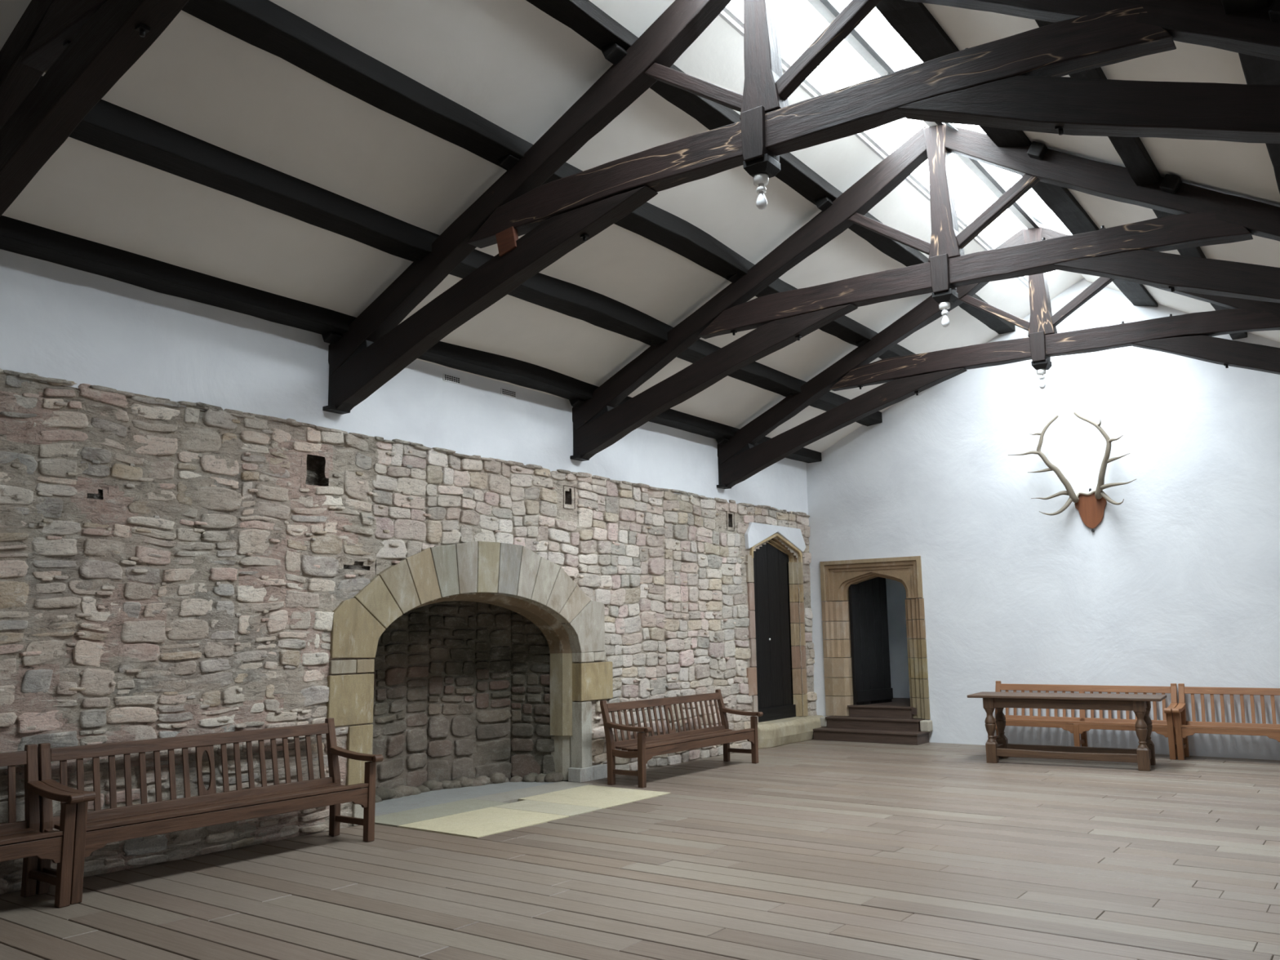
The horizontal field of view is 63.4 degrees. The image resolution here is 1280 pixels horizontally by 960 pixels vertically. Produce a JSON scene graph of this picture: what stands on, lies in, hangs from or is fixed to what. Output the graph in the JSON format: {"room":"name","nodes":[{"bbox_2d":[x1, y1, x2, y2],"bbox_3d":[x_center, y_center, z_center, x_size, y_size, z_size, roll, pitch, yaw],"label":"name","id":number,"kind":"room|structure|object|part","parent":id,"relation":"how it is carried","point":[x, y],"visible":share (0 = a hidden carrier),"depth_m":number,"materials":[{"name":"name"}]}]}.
{"room":"historic interior","nodes":[
{"label":"historic interior","id":0,"kind":"room"},
{"bbox_2d":[0,248,817,894],"bbox_3d":[-2.841,0.819,8.971,1.249,4.300,17.140,-7,-10,36],"label":"wall","id":1,"kind":"structure","parent":0,"point":[185,522],"depth_m":8.10,"materials":[{"name":"stone"}]},
{"bbox_2d":[443,373,460,384],"bbox_3d":[-1.772,-0.951,9.750,0.016,0.062,0.215,-7,-10,36],"label":"air vent","id":2,"kind":"object","parent":1,"relation":"in","point":[449,378],"visible":1,"depth_m":9.74,"materials":[{"name":"grey metal"}]},
{"bbox_2d":[326,541,613,826],"bbox_3d":[-1.545,1.798,9.882,0.420,2.395,3.695,-7,-10,36],"label":"arch","id":3,"kind":"object","parent":1,"relation":"attached to","point":[486,569],"visible":0.84,"depth_m":9.96,"materials":[{"name":"stone"}]},
{"bbox_2d":[500,387,515,397],"bbox_3d":[-1.316,-0.871,10.365,0.016,0.062,0.215,-7,-10,36],"label":"air vent","id":4,"kind":"object","parent":1,"relation":"in","point":[503,391],"visible":1,"depth_m":10.35,"materials":[{"name":"grey metal"}]},
{"bbox_2d":[744,522,808,724],"bbox_3d":[1.803,2.149,14.388,0.344,3.030,1.731,-7,-10,36],"label":"door","id":5,"kind":"structure","parent":1,"relation":"in","point":[776,687],"depth_m":14.50,"materials":[{"name":"black paint"}]},
{"bbox_3d":[1.912,0.938,14.515,0.050,0.380,1.445,-7,-10,36],"label":"arch moulding","id":6,"kind":"part","parent":5,"relation":"part of","materials":[{"name":"stone"}]},
{"bbox_3d":[1.777,1.002,14.558,0.050,0.270,1.330,-7,-10,36],"label":"arch moulding","id":7,"kind":"part","parent":5,"relation":"part of","materials":[{"name":"stone"}]},
{"bbox_3d":[1.826,0.984,14.543,0.050,0.300,1.360,-7,-10,36],"label":"arch moulding","id":8,"kind":"part","parent":5,"relation":"part of","materials":[{"name":"stone"}]},
{"bbox_3d":[1.873,0.964,14.534,0.050,0.335,1.395,-7,-10,36],"label":"arch moulding","id":9,"kind":"part","parent":5,"relation":"part of","materials":[{"name":"stone"}]},
{"bbox_2d":[757,715,823,748],"bbox_3d":[2.042,3.451,14.225,0.303,0.320,1.790,-7,-10,36],"label":"door sill","id":10,"kind":"structure","parent":1,"relation":"attached to","point":[774,733],"depth_m":13.98,"materials":[{"name":"stone"}]},
{"bbox_2d":[0,739,1279,959],"bbox_3d":[0.505,2.473,6.073,9.900,0.121,17.440,-7,-10,36],"label":"floor","id":11,"kind":"structure","parent":0,"point":[812,849],"depth_m":6.45,"materials":[{"name":"wood"}]},
{"bbox_2d":[0,743,84,907],"bbox_3d":[-4.137,1.919,5.290,0.651,0.880,2.213,-7,-10,36],"label":"garden bench","id":12,"kind":"object","parent":11,"relation":"on","point":[23,839],"visible":1,"depth_m":6.04,"materials":[{"name":"brown wood"}]},
{"bbox_3d":[-4.378,1.585,5.515,0.048,0.078,2.076,-7,-10,36],"label":"rail","id":13,"kind":"part","parent":12,"relation":"part of","materials":[{"name":"brown wood"}]},
{"bbox_3d":[-4.310,1.972,5.411,0.041,0.065,2.076,-7,-10,36],"label":"rail","id":14,"kind":"part","parent":12,"relation":"part of","materials":[{"name":"brown wood"}]},
{"bbox_3d":[-3.706,2.061,6.290,0.150,0.880,0.062,-7,-10,36],"label":"post","id":15,"kind":"part","parent":12,"relation":"part of","materials":[{"name":"brown wood"}]},
{"bbox_3d":[-3.956,2.015,5.142,0.028,0.145,2.076,-7,-10,36],"label":"rail","id":16,"kind":"part","parent":12,"relation":"part of","materials":[{"name":"brown wood"}]},
{"bbox_3d":[-4.109,1.964,5.263,0.415,0.063,2.076,-7,-10,36],"label":"seat","id":17,"kind":"part","parent":12,"relation":"part of","materials":[{"name":"brown wood"}]},
{"bbox_3d":[-3.475,1.854,6.147,0.572,0.088,0.075,-7,-10,36],"label":"armrest","id":18,"kind":"part","parent":12,"relation":"part of","materials":[{"name":"brown wood"}]},
{"bbox_3d":[-3.326,2.166,5.993,0.060,0.575,0.062,-7,-10,36],"label":"leg","id":19,"kind":"part","parent":12,"relation":"part of","materials":[{"name":"brown wood"}]},
{"bbox_2d":[35,717,383,904],"bbox_3d":[-2.834,2.163,7.064,0.631,0.880,2.213,-7,-10,36],"label":"garden bench","id":20,"kind":"object","parent":11,"relation":"on","point":[97,828],"visible":0.93,"depth_m":7.01,"materials":[{"name":"brown wood"}]},
{"bbox_3d":[-3.661,2.069,6.351,0.150,0.880,0.062,-7,-10,36],"label":"post","id":21,"kind":"part","parent":20,"relation":"part of","materials":[{"name":"brown wood"}]},
{"bbox_3d":[-3.462,2.146,6.194,0.370,0.082,0.036,-7,-10,36],"label":"seat rail","id":22,"kind":"part","parent":20,"relation":"part of","materials":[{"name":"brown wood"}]},
{"bbox_3d":[-3.438,1.864,6.214,0.552,0.088,0.075,-7,-10,36],"label":"armrest","id":23,"kind":"part","parent":20,"relation":"part of","materials":[{"name":"brown wood"}]},
{"bbox_3d":[-3.296,2.176,6.066,0.060,0.575,0.062,-7,-10,36],"label":"leg","id":24,"kind":"part","parent":20,"relation":"part of","materials":[{"name":"brown wood"}]},
{"bbox_3d":[-3.067,1.829,7.283,0.048,0.078,2.076,-7,-10,36],"label":"rail","id":25,"kind":"part","parent":20,"relation":"part of","materials":[{"name":"brown wood"}]},
{"bbox_3d":[-2.998,2.216,7.179,0.041,0.065,2.076,-7,-10,36],"label":"rail","id":26,"kind":"part","parent":20,"relation":"part of","materials":[{"name":"brown wood"}]},
{"bbox_3d":[-2.806,2.209,7.037,0.395,0.063,2.076,-7,-10,36],"label":"seat","id":27,"kind":"part","parent":20,"relation":"part of","materials":[{"name":"brown wood"}]},
{"bbox_3d":[-2.661,2.261,6.922,0.028,0.145,2.076,-7,-10,36],"label":"rail","id":28,"kind":"part","parent":20,"relation":"part of","materials":[{"name":"brown wood"}]},
{"bbox_3d":[-2.395,2.305,8.058,0.150,0.880,0.062,-7,-10,36],"label":"post","id":29,"kind":"part","parent":20,"relation":"part of","materials":[{"name":"brown wood"}]},
{"bbox_3d":[-2.172,2.099,7.921,0.552,0.088,0.075,-7,-10,36],"label":"armrest","id":30,"kind":"part","parent":20,"relation":"part of","materials":[{"name":"brown wood"}]},
{"bbox_3d":[-2.031,2.411,7.773,0.060,0.575,0.062,-7,-10,36],"label":"leg","id":31,"kind":"part","parent":20,"relation":"part of","materials":[{"name":"brown wood"}]},
{"bbox_2d":[374,781,670,838],"bbox_3d":[-1.342,2.957,9.500,2.225,0.024,2.630,-7,-10,36],"label":"hearth","id":32,"kind":"object","parent":11,"relation":"on","point":[482,811],"visible":0.81,"depth_m":9.22,"materials":[{"name":"beige stone"}]},
{"bbox_2d":[600,688,763,787],"bbox_3d":[0.512,2.768,11.288,0.611,0.830,2.293,-7,-10,36],"label":"garden bench","id":33,"kind":"object","parent":11,"relation":"on","point":[644,747],"visible":1,"depth_m":11.16,"materials":[{"name":"brown wood"}]},
{"bbox_3d":[-0.330,2.669,10.537,0.150,0.830,0.062,-7,-10,36],"label":"post","id":34,"kind":"part","parent":33,"relation":"part of","materials":[{"name":"brown wood"}]},
{"bbox_3d":[-0.140,2.747,10.386,0.350,0.082,0.036,-7,-10,36],"label":"seat rail","id":35,"kind":"part","parent":33,"relation":"part of","materials":[{"name":"brown wood"}]},
{"bbox_3d":[-0.115,2.484,10.403,0.532,0.088,0.075,-7,-10,36],"label":"armrest","id":36,"kind":"part","parent":33,"relation":"part of","materials":[{"name":"brown wood"}]},
{"bbox_3d":[0.018,2.775,10.265,0.060,0.530,0.062,-7,-10,36],"label":"leg","id":37,"kind":"part","parent":33,"relation":"part of","materials":[{"name":"brown wood"}]},
{"bbox_3d":[0.296,2.457,11.492,0.048,0.078,2.156,-7,-10,36],"label":"rail","id":38,"kind":"part","parent":33,"relation":"part of","materials":[{"name":"brown wood"}]},
{"bbox_3d":[0.360,2.819,11.394,0.041,0.065,2.156,-7,-10,36],"label":"rail","id":39,"kind":"part","parent":33,"relation":"part of","materials":[{"name":"brown wood"}]},
{"bbox_3d":[0.540,2.813,11.261,0.375,0.063,2.156,-7,-10,36],"label":"seat","id":40,"kind":"part","parent":33,"relation":"part of","materials":[{"name":"brown wood"}]},
{"bbox_3d":[0.677,2.866,11.152,0.028,0.145,2.156,-7,-10,36],"label":"rail","id":41,"kind":"part","parent":33,"relation":"part of","materials":[{"name":"brown wood"}]},
{"bbox_3d":[0.983,2.913,12.308,0.150,0.830,0.062,-7,-10,36],"label":"post","id":42,"kind":"part","parent":33,"relation":"part of","materials":[{"name":"brown wood"}]},
{"bbox_3d":[1.199,2.728,12.174,0.532,0.088,0.075,-7,-10,36],"label":"armrest","id":43,"kind":"part","parent":33,"relation":"part of","materials":[{"name":"brown wood"}]},
{"bbox_3d":[1.331,3.019,12.036,0.060,0.530,0.062,-7,-10,36],"label":"leg","id":44,"kind":"part","parent":33,"relation":"part of","materials":[{"name":"brown wood"}]},
{"bbox_2d":[813,705,929,745],"bbox_3d":[3.184,3.366,14.294,1.550,0.455,0.545,-7,-10,36],"label":"steps","id":45,"kind":"structure","parent":11,"relation":"on","point":[899,730],"depth_m":14.22,"materials":[{"name":"brown wood"}]},
{"bbox_2d":[967,691,1166,770],"bbox_3d":[4.796,2.794,11.615,2.000,0.753,0.720,-6,-10,31],"label":"table","id":46,"kind":"object","parent":11,"relation":"on","point":[1140,704],"visible":1,"depth_m":11.46,"materials":[{"name":"brown wood"}]},
{"bbox_3d":[3.995,2.847,11.792,0.119,0.722,0.118,-6,-10,31],"label":"leg","id":47,"kind":"part","parent":46,"relation":"part of","materials":[{"name":"brown wood"}]},
{"bbox_3d":[4.266,2.909,12.232,0.119,0.722,0.118,-6,-10,31],"label":"leg","id":48,"kind":"part","parent":46,"relation":"part of","materials":[{"name":"brown wood"}]},
{"bbox_3d":[5.328,2.709,10.993,0.119,0.722,0.118,-6,-10,31],"label":"leg","id":49,"kind":"part","parent":46,"relation":"part of","materials":[{"name":"brown wood"}]},
{"bbox_3d":[5.598,2.771,11.433,0.119,0.722,0.118,-6,-10,31],"label":"leg","id":50,"kind":"part","parent":46,"relation":"part of","materials":[{"name":"brown wood"}]},
{"bbox_2d":[987,680,1177,759],"bbox_3d":[5.340,2.891,12.588,2.133,0.830,0.551,-7,-10,36],"label":"bench","id":51,"kind":"object","parent":11,"relation":"on","point":[1077,726],"visible":0.61,"depth_m":12.54,"materials":[{"name":"brown wood"}]},
{"bbox_3d":[4.629,3.015,13.348,0.062,0.830,0.150,-7,-10,36],"label":"post","id":52,"kind":"part","parent":51,"relation":"part of","materials":[{"name":"brown wood"}]},
{"bbox_3d":[4.824,3.036,12.733,0.967,0.115,0.028,-7,-10,36],"label":"rail","id":53,"kind":"part","parent":51,"relation":"part of","materials":[{"name":"brown wood"}]},
{"bbox_3d":[5.243,3.110,12.417,0.062,0.350,0.060,-7,-10,36],"label":"leg","id":54,"kind":"part","parent":51,"relation":"part of","materials":[{"name":"brown wood"}]},
{"bbox_3d":[5.321,2.946,12.552,1.996,0.063,0.315,-7,-10,36],"label":"seat","id":55,"kind":"part","parent":51,"relation":"part of","materials":[{"name":"brown wood"}]},
{"bbox_3d":[5.436,3.146,12.677,0.062,0.350,0.055,-7,-10,36],"label":"leg","id":56,"kind":"part","parent":51,"relation":"part of","materials":[{"name":"brown wood"}]},
{"bbox_3d":[5.473,2.580,12.823,1.996,0.078,0.048,-7,-10,36],"label":"rail","id":57,"kind":"part","parent":51,"relation":"part of","materials":[{"name":"brown wood"}]},
{"bbox_3d":[5.434,2.951,12.707,1.996,0.065,0.041,-7,-10,36],"label":"rail","id":58,"kind":"part","parent":51,"relation":"part of","materials":[{"name":"brown wood"}]},
{"bbox_3d":[5.654,2.935,12.132,0.967,0.115,0.028,-7,-10,36],"label":"rail","id":59,"kind":"part","parent":51,"relation":"part of","materials":[{"name":"brown wood"}]},
{"bbox_3d":[6.143,2.637,11.977,0.075,0.088,0.472,-7,-10,36],"label":"armrest","id":60,"kind":"part","parent":51,"relation":"part of","materials":[{"name":"brown wood"}]},
{"bbox_3d":[6.071,2.925,11.829,0.062,0.520,0.060,-7,-10,36],"label":"leg","id":61,"kind":"part","parent":51,"relation":"part of","materials":[{"name":"brown wood"}]},
{"bbox_3d":[6.287,2.812,12.147,0.062,0.830,0.150,-7,-10,36],"label":"post","id":62,"kind":"part","parent":51,"relation":"part of","materials":[{"name":"brown wood"}]},
{"bbox_2d":[1171,683,1279,759],"bbox_3d":[7.064,2.680,11.338,2.133,0.830,0.551,-7,-10,36],"label":"bench","id":63,"kind":"object","parent":11,"relation":"on","point":[1184,728],"visible":1,"depth_m":11.75,"materials":[{"name":"brown wood"}]},
{"bbox_3d":[6.209,2.629,11.929,0.075,0.088,0.472,-7,-10,36],"label":"armrest","id":64,"kind":"part","parent":63,"relation":"part of","materials":[{"name":"brown wood"}]},
{"bbox_3d":[6.137,2.917,11.781,0.062,0.520,0.060,-7,-10,36],"label":"leg","id":65,"kind":"part","parent":63,"relation":"part of","materials":[{"name":"brown wood"}]},
{"bbox_3d":[6.354,2.804,12.099,0.062,0.830,0.150,-7,-10,36],"label":"post","id":66,"kind":"part","parent":63,"relation":"part of","materials":[{"name":"brown wood"}]},
{"bbox_3d":[7.045,2.735,11.302,1.996,0.063,0.315,-7,-10,36],"label":"seat","id":67,"kind":"part","parent":63,"relation":"part of","materials":[{"name":"brown wood"}]},
{"bbox_3d":[6.549,2.825,11.483,0.967,0.115,0.028,-7,-10,36],"label":"rail","id":68,"kind":"part","parent":63,"relation":"part of","materials":[{"name":"brown wood"}]},
{"bbox_3d":[7.197,2.369,11.574,1.996,0.078,0.048,-7,-10,36],"label":"rail","id":69,"kind":"part","parent":63,"relation":"part of","materials":[{"name":"brown wood"}]},
{"bbox_3d":[7.158,2.740,11.458,1.996,0.065,0.041,-7,-10,36],"label":"rail","id":70,"kind":"part","parent":63,"relation":"part of","materials":[{"name":"brown wood"}]},
{"bbox_2d":[0,0,1279,462],"bbox_3d":[0.869,-2.297,6.524,8.900,2.808,17.340,-7,-10,36],"label":"ceiling","id":71,"kind":"structure","parent":0,"point":[511,64],"depth_m":7.36,"materials":[{"name":"paint"}]},
{"bbox_2d":[0,0,188,216],"bbox_3d":[-1.101,-2.388,3.821,8.540,2.875,0.290,-7,-10,36],"label":"roof truss","id":72,"kind":"object","parent":71,"relation":"attached to","point":[83,48],"visible":1,"depth_m":5.04,"materials":[{"name":"brown wood"}]},
{"bbox_2d":[0,215,822,462],"bbox_3d":[-2.357,-1.272,8.713,0.293,0.199,16.840,-7,-10,36],"label":"roof beam","id":73,"kind":"structure","parent":71,"relation":"attached to","point":[19,237],"depth_m":7.88,"materials":[{"name":"brown wood"}]},
{"bbox_2d":[35,75,882,426],"bbox_3d":[-1.579,-1.822,8.211,0.299,0.232,16.840,-7,-10,36],"label":"roof beam","id":74,"kind":"structure","parent":71,"relation":"attached to","point":[111,127],"depth_m":7.33,"materials":[{"name":"brown wood"}]},
{"bbox_2d":[182,0,915,359],"bbox_3d":[-0.808,-2.381,7.717,0.294,0.224,16.840,-7,-10,36],"label":"roof beam","id":75,"kind":"structure","parent":71,"relation":"attached to","point":[264,24],"depth_m":6.77,"materials":[{"name":"brown wood"}]},
{"bbox_2d":[525,0,1015,333],"bbox_3d":[-0.042,-2.975,7.231,0.230,0.165,16.840,-7,-10,36],"label":"roof beam","id":76,"kind":"structure","parent":71,"relation":"attached to","point":[583,17],"depth_m":8.00,"materials":[{"name":"brown wood"}]},
{"bbox_2d":[321,0,1279,414],"bbox_3d":[0.757,-2.042,6.327,8.540,2.874,0.290,-7,-10,36],"label":"roof truss","id":77,"kind":"object","parent":71,"relation":"attached to","point":[1017,82],"visible":0.93,"depth_m":6.29,"materials":[{"name":"brown wood"}]},
{"bbox_3d":[-2.398,-0.905,8.564,0.618,0.659,0.134,-7,-10,36],"label":"wall post","id":78,"kind":"part","parent":77,"relation":"part of","materials":[{"name":"black wood"}]},
{"bbox_2d":[753,173,768,209],"bbox_3d":[0.744,-1.760,6.347,0.096,0.212,0.096,-7,-10,36],"label":"fitting","id":79,"kind":"object","parent":77,"relation":"attached to","point":[761,180],"visible":1,"depth_m":6.32,"materials":[{"name":"white ceramic"}]},
{"bbox_3d":[0.745,-1.712,6.340,0.068,0.113,0.068,-7,-10,36],"label":"bulb","id":80,"kind":"part","parent":79,"relation":"part of","materials":[{"name":"white glass"}]},
{"bbox_2d":[742,153,780,177],"bbox_3d":[0.750,-1.911,6.364,0.170,0.090,0.170,-7,-10,36],"label":"pendant","id":81,"kind":"object","parent":77,"relation":"attached to","point":[754,164],"depth_m":6.31,"materials":[{"name":"black wood"}]},
{"bbox_3d":[0.766,-2.834,6.481,0.277,1.229,0.165,-7,-10,36],"label":"king post","id":82,"kind":"part","parent":77,"relation":"part of","materials":[{"name":"brown wood"}]},
{"bbox_2d":[718,0,1048,288],"bbox_3d":[2.580,-3.084,9.096,1.041,0.455,9.300,-7,-10,36],"label":"window","id":83,"kind":"structure","parent":71,"relation":"attached to","point":[860,39],"depth_m":8.31,"materials":[{"name":"glass"},{"name":"white painted wood"}]},
{"bbox_2d":[568,123,1279,461],"bbox_3d":[2.626,-1.695,8.847,8.540,2.875,0.290,-7,-10,36],"label":"roof truss","id":84,"kind":"object","parent":71,"relation":"attached to","point":[1129,252],"visible":0.9,"depth_m":8.91,"materials":[{"name":"brown wood"}]},
{"bbox_3d":[-0.529,-0.557,11.085,0.618,0.659,0.134,-7,-10,36],"label":"wall post","id":85,"kind":"part","parent":84,"relation":"part of","materials":[{"name":"black wood"}]},
{"bbox_3d":[2.635,-2.486,9.001,0.277,1.229,0.165,-7,-10,36],"label":"king post","id":86,"kind":"part","parent":84,"relation":"part of","materials":[{"name":"brown wood"}]},
{"bbox_2d":[938,301,950,327],"bbox_3d":[2.614,-1.413,8.867,0.096,0.212,0.096,-7,-10,36],"label":"fitting","id":87,"kind":"object","parent":84,"relation":"attached to","point":[944,305],"visible":1,"depth_m":8.84,"materials":[{"name":"white ceramic"}]},
{"bbox_3d":[2.614,-1.364,8.860,0.068,0.113,0.068,-7,-10,36],"label":"bulb","id":88,"kind":"part","parent":87,"relation":"part of","materials":[{"name":"white glass"}]},
{"bbox_2d":[932,288,958,303],"bbox_3d":[2.619,-1.563,8.884,0.170,0.090,0.170,-7,-10,36],"label":"pendant","id":89,"kind":"object","parent":84,"relation":"attached to","point":[940,295],"depth_m":8.82,"materials":[{"name":"black wood"}]},
{"bbox_2d":[715,226,1279,488],"bbox_3d":[4.363,-1.371,11.189,8.540,2.875,0.290,-7,-10,36],"label":"roof truss","id":90,"kind":"object","parent":71,"relation":"attached to","point":[1190,335],"visible":0.77,"depth_m":11.62,"materials":[{"name":"brown wood"}]},
{"bbox_3d":[1.208,-0.234,13.427,0.618,0.659,0.134,-7,-10,36],"label":"wall post","id":91,"kind":"part","parent":90,"relation":"part of","materials":[{"name":"black wood"}]},
{"bbox_3d":[4.371,-2.163,11.342,0.277,1.229,0.168,-7,-10,36],"label":"king post","id":92,"kind":"part","parent":90,"relation":"part of","materials":[{"name":"brown wood"}]},
{"bbox_2d":[1036,368,1045,389],"bbox_3d":[4.351,-1.090,11.210,0.096,0.212,0.096,-7,-10,36],"label":"fitting","id":93,"kind":"object","parent":90,"relation":"attached to","point":[1041,372],"visible":1,"depth_m":11.19,"materials":[{"name":"white ceramic"}]},
{"bbox_3d":[4.351,-1.041,11.203,0.068,0.113,0.068,-7,-10,36],"label":"bulb","id":94,"kind":"part","parent":93,"relation":"part of","materials":[{"name":"white glass"}]},
{"bbox_2d":[1031,359,1052,369],"bbox_3d":[4.356,-1.240,11.226,0.170,0.090,0.170,-7,-10,36],"label":"pendant","id":95,"kind":"object","parent":90,"relation":"attached to","point":[1037,364],"depth_m":11.17,"materials":[{"name":"black wood"}]},
{"bbox_2d":[875,0,1158,306],"bbox_3d":[1.339,-3.176,6.234,0.278,0.268,16.840,-7,-10,36],"label":"roof beam","id":96,"kind":"structure","parent":71,"relation":"attached to","point":[912,20],"depth_m":8.32,"materials":[{"name":"brown wood"}]},
{"bbox_2d":[1035,19,1247,339],"bbox_3d":[2.131,-2.694,5.580,0.171,0.231,16.840,-7,-10,36],"label":"roof beam","id":97,"kind":"structure","parent":71,"relation":"attached to","point":[1137,161],"depth_m":7.57,"materials":[{"name":"brown wood"}]},
{"bbox_2d":[1221,0,1279,193],"bbox_3d":[2.910,-2.238,4.940,0.181,0.233,16.840,-7,-10,36],"label":"roof beam","id":98,"kind":"structure","parent":71,"relation":"attached to","point":[1256,70],"depth_m":5.26,"materials":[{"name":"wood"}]},
{"bbox_2d":[835,578,919,697],"bbox_3d":[4.154,2.179,15.396,3.250,3.100,2.200,-7,-10,36],"label":"wall","id":99,"kind":"structure","parent":0,"point":[895,590],"depth_m":16.45,"materials":[{"name":"white paint"}]},
{"bbox_2d":[842,697,924,719],"bbox_3d":[4.195,3.471,15.234,3.450,0.395,2.265,-7,-10,36],"label":"floor","id":100,"kind":"structure","parent":0,"point":[905,702],"depth_m":14.95,"materials":[{"name":"brown wood"}]},
{"bbox_2d":[794,278,1279,759],"bbox_3d":[5.938,0.341,13.073,8.900,6.100,0.300,-7,-10,36],"label":"wall","id":101,"kind":"structure","parent":0,"point":[1177,581],"depth_m":13.12,"materials":[{"name":"white paint"}]},
{"bbox_2d":[819,555,930,719],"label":"door","id":102,"kind":"structure","parent":101,"relation":"in","point":[860,673],"depth_m":14.95,"materials":[{"name":"stone"}]},
{"bbox_2d":[820,715,933,732],"bbox_3d":[3.253,3.379,14.339,1.595,0.150,0.180,-7,-10,36],"label":"trim","id":103,"kind":"structure","parent":101,"relation":"attached to","point":[926,726],"depth_m":13.89,"materials":[{"name":"stone"}]},
{"bbox_2d":[1008,412,1136,532],"bbox_3d":[5.471,-0.099,13.051,1.488,1.516,0.394,-7,-10,36],"label":"trophy","id":104,"kind":"object","parent":101,"relation":"attached to","point":[1091,505],"visible":1,"depth_m":13.04,"materials":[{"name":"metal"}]}
]}

